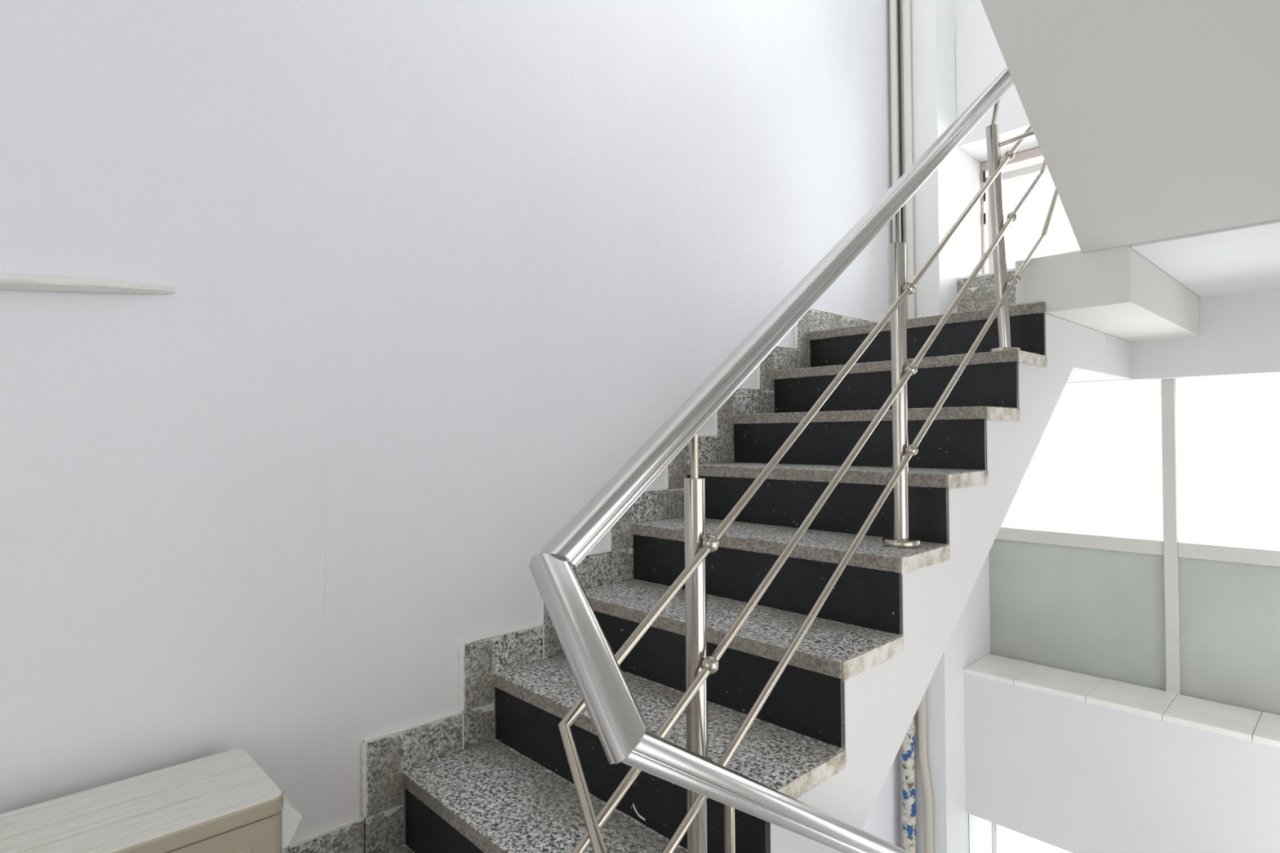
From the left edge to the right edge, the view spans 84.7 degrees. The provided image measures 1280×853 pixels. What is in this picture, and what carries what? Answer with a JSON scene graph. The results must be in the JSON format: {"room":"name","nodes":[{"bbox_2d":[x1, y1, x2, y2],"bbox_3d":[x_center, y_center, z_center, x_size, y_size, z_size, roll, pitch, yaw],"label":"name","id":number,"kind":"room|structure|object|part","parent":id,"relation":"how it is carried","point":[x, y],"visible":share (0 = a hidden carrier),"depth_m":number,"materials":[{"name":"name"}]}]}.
{"room":"stairwell","nodes":[
{"label":"stairwell","id":0,"kind":"room"},
{"bbox_2d":[0,0,900,852],"bbox_3d":[-0.494,0.006,1.892,5.900,8.400,0.152,0,-1,-43],"label":"wall","id":1,"kind":"structure","parent":0,"point":[438,271],"depth_m":1.62,"materials":[{"name":"paint"}]},
{"bbox_2d":[0,274,175,294],"bbox_3d":[-1.313,-0.223,1.008,1.095,0.112,0.023,0,-1,-43],"label":"trim","id":2,"kind":"structure","parent":1,"relation":"attached to","point":[7,282],"depth_m":1.27,"materials":[{"name":"paint"}]},
{"bbox_2d":[897,0,991,852],"bbox_3d":[1.555,0.007,3.571,0.615,8.400,0.225,0,-1,-43],"label":"wall","id":3,"kind":"structure","parent":0,"point":[943,197],"depth_m":3.36,"materials":[{"name":"white paint"}]},
{"bbox_2d":[889,0,901,243],"bbox_3d":[1.235,-2.293,3.423,0.037,3.799,0.041,0,-1,-43],"label":"conduit","id":4,"kind":"object","parent":3,"relation":"attached to","point":[893,3],"visible":0.51,"depth_m":3.40,"materials":[{"name":"paint"}]},
{"bbox_2d":[897,0,903,242],"bbox_3d":[1.253,-2.293,3.397,0.008,3.799,0.014,0,-1,-43],"label":"cable","id":5,"kind":"object","parent":3,"relation":"attached to","point":[899,2],"visible":0.51,"depth_m":3.39,"materials":[{"name":"black plastic"}]},
{"bbox_2d":[902,0,915,319],"bbox_3d":[1.281,-2.293,3.382,0.037,3.799,0.045,0,-1,-43],"label":"conduit","id":6,"kind":"object","parent":3,"relation":"attached to","point":[906,27],"visible":0.75,"depth_m":3.36,"materials":[{"name":"paint"}]},
{"bbox_2d":[902,716,916,852],"bbox_3d":[1.286,2.107,3.345,0.067,4.200,0.067,0,-1,-43],"label":"pipe","id":7,"kind":"object","parent":3,"relation":"attached to","point":[908,813],"visible":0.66,"depth_m":3.33,"materials":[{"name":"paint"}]},
{"bbox_2d":[917,692,933,852],"bbox_3d":[1.350,2.106,3.307,0.036,4.200,0.066,0,-1,-43],"label":"drain pipe","id":8,"kind":"object","parent":3,"relation":"attached to","point":[928,804],"visible":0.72,"depth_m":3.30,"materials":[{"name":"beige paint"}]},
{"bbox_2d":[955,0,1279,852],"bbox_3d":[2.224,-0.006,2.862,0.616,8.400,1.725,0,-1,-43],"label":"wall","id":9,"kind":"structure","parent":0,"point":[1072,762],"depth_m":2.98,"materials":[{"name":"white paint"}]},
{"bbox_2d":[968,813,997,852],"bbox_3d":[2.203,2.527,2.795,0.052,1.332,1.725,0,-1,-43],"label":"window","id":10,"kind":"structure","parent":9,"relation":"in","point":[994,826],"depth_m":3.33,"materials":[{"name":"white paint"}]},
{"bbox_2d":[981,146,1048,273],"bbox_3d":[2.382,-1.062,3.031,0.077,0.641,1.724,0,-1,-43],"label":"window","id":11,"kind":"structure","parent":9,"relation":"in","point":[1035,154],"depth_m":3.59,"materials":[{"name":"paint"}]},
{"bbox_3d":[2.386,-1.359,3.040,0.060,0.046,1.724,0,-1,-43],"label":"rail","id":12,"kind":"part","parent":11,"relation":"part of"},
{"bbox_2d":[989,373,1279,715],"bbox_3d":[2.407,0.490,3.026,0.052,1.398,1.725,0,-1,-43],"label":"window","id":13,"kind":"structure","parent":9,"relation":"in","point":[1192,620],"depth_m":3.14,"materials":[{"name":"glass"}]},
{"bbox_3d":[2.077,0.886,3.380,0.006,0.620,0.746,0,-1,-43],"label":"frosted pane","id":14,"kind":"part","parent":13,"relation":"part of","materials":[{"name":"glass"}]},
{"bbox_3d":[2.585,0.145,2.844,0.006,0.716,0.659,0,-1,-43],"label":"clear pane","id":15,"kind":"part","parent":13,"relation":"part of","materials":[{"name":"clear glass"}]},
{"bbox_3d":[2.591,0.875,2.836,0.006,0.620,0.659,0,-1,-43],"label":"frosted pane","id":16,"kind":"part","parent":13,"relation":"part of","materials":[{"name":"glass"}]},
{"bbox_2d":[980,0,1279,342],"bbox_3d":[0.144,-1.126,1.073,5.700,1.502,1.950,0,-1,-43],"label":"ceiling","id":17,"kind":"structure","parent":0,"point":[1155,124],"depth_m":1.82,"materials":[{"name":"paint"}]},
{"bbox_3d":[-0.999,1.244,-0.051,2.500,0.160,1.950,0,-1,-43],"label":"floor","id":18,"kind":"structure","parent":0,"visible":0},
{"bbox_2d":[0,748,302,852],"bbox_3d":[-0.985,0.908,1.049,0.831,0.536,0.270,0,-1,-43],"label":"cabinet","id":19,"kind":"object","parent":18,"relation":"on","point":[225,802],"visible":1,"depth_m":1.18,"materials":[{"name":"beige wood"}]},
{"bbox_3d":[-0.996,0.899,1.039,0.796,0.454,0.264,0,-1,-43],"label":"casing","id":20,"kind":"part","parent":19,"relation":"part of","materials":[{"name":"beige wood"}]},
{"bbox_3d":[-0.646,0.701,1.270,0.035,0.075,0.100,0,-1,-43],"label":"handle","id":21,"kind":"part","parent":19,"relation":"part of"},
{"bbox_2d":[288,301,1107,852],"bbox_3d":[0.626,0.417,2.224,2.986,1.836,0.898,0,-1,-43],"label":"staircase","id":22,"kind":"structure","parent":18,"relation":"on","point":[829,733],"depth_m":1.77,"materials":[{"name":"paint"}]},
{"bbox_2d":[528,66,1058,852],"bbox_3d":[0.673,-0.115,1.612,2.161,4.100,0.313,0,-1,-43],"label":"stair railing","id":23,"kind":"object","parent":22,"relation":"on","point":[619,723],"visible":0.93,"depth_m":1.20,"materials":[{"name":"metal"}]},
{"bbox_3d":[0.094,0.046,1.216,0.013,0.109,0.013,-1,-1,13],"label":"support rod","id":24,"kind":"part","parent":23,"relation":"part of","materials":[{"name":"metal"}]},
{"bbox_3d":[0.098,0.453,1.212,0.037,0.726,0.037,0,-1,-43],"label":"post","id":25,"kind":"part","parent":23,"relation":"part of","materials":[{"name":"metal"}]},
{"bbox_3d":[0.119,0.555,0.929,0.013,0.120,0.013,0,-1,-10],"label":"support rod","id":26,"kind":"part","parent":23,"relation":"part of","materials":[{"name":"metal"}]},
{"bbox_3d":[0.639,-0.500,1.741,0.013,0.116,0.013,0,-1,-10],"label":"support rod","id":27,"kind":"part","parent":23,"relation":"part of","materials":[{"name":"metal"}]},
{"bbox_3d":[0.642,-0.080,1.736,0.037,0.745,0.037,0,-1,-43],"label":"post","id":28,"kind":"part","parent":23,"relation":"part of","materials":[{"name":"metal"}]},
{"bbox_3d":[0.645,0.284,1.732,0.089,0.020,0.089,0,-1,-43],"label":"plate","id":29,"kind":"part","parent":23,"relation":"part of","materials":[{"name":"metal"}]},
{"bbox_3d":[1.116,-0.992,2.201,0.074,0.145,0.014,0,-1,-43],"label":"support rod","id":30,"kind":"part","parent":23,"relation":"part of","materials":[{"name":"metal"}]},
{"bbox_3d":[1.126,-0.582,2.203,0.119,0.705,0.037,0,-1,-43],"label":"post","id":31,"kind":"part","parent":23,"relation":"part of","materials":[{"name":"metal"}]},
{"bbox_3d":[1.159,-0.240,2.228,0.089,0.020,0.089,0,-1,-43],"label":"plate","id":32,"kind":"part","parent":23,"relation":"part of","materials":[{"name":"metal"}]}
]}

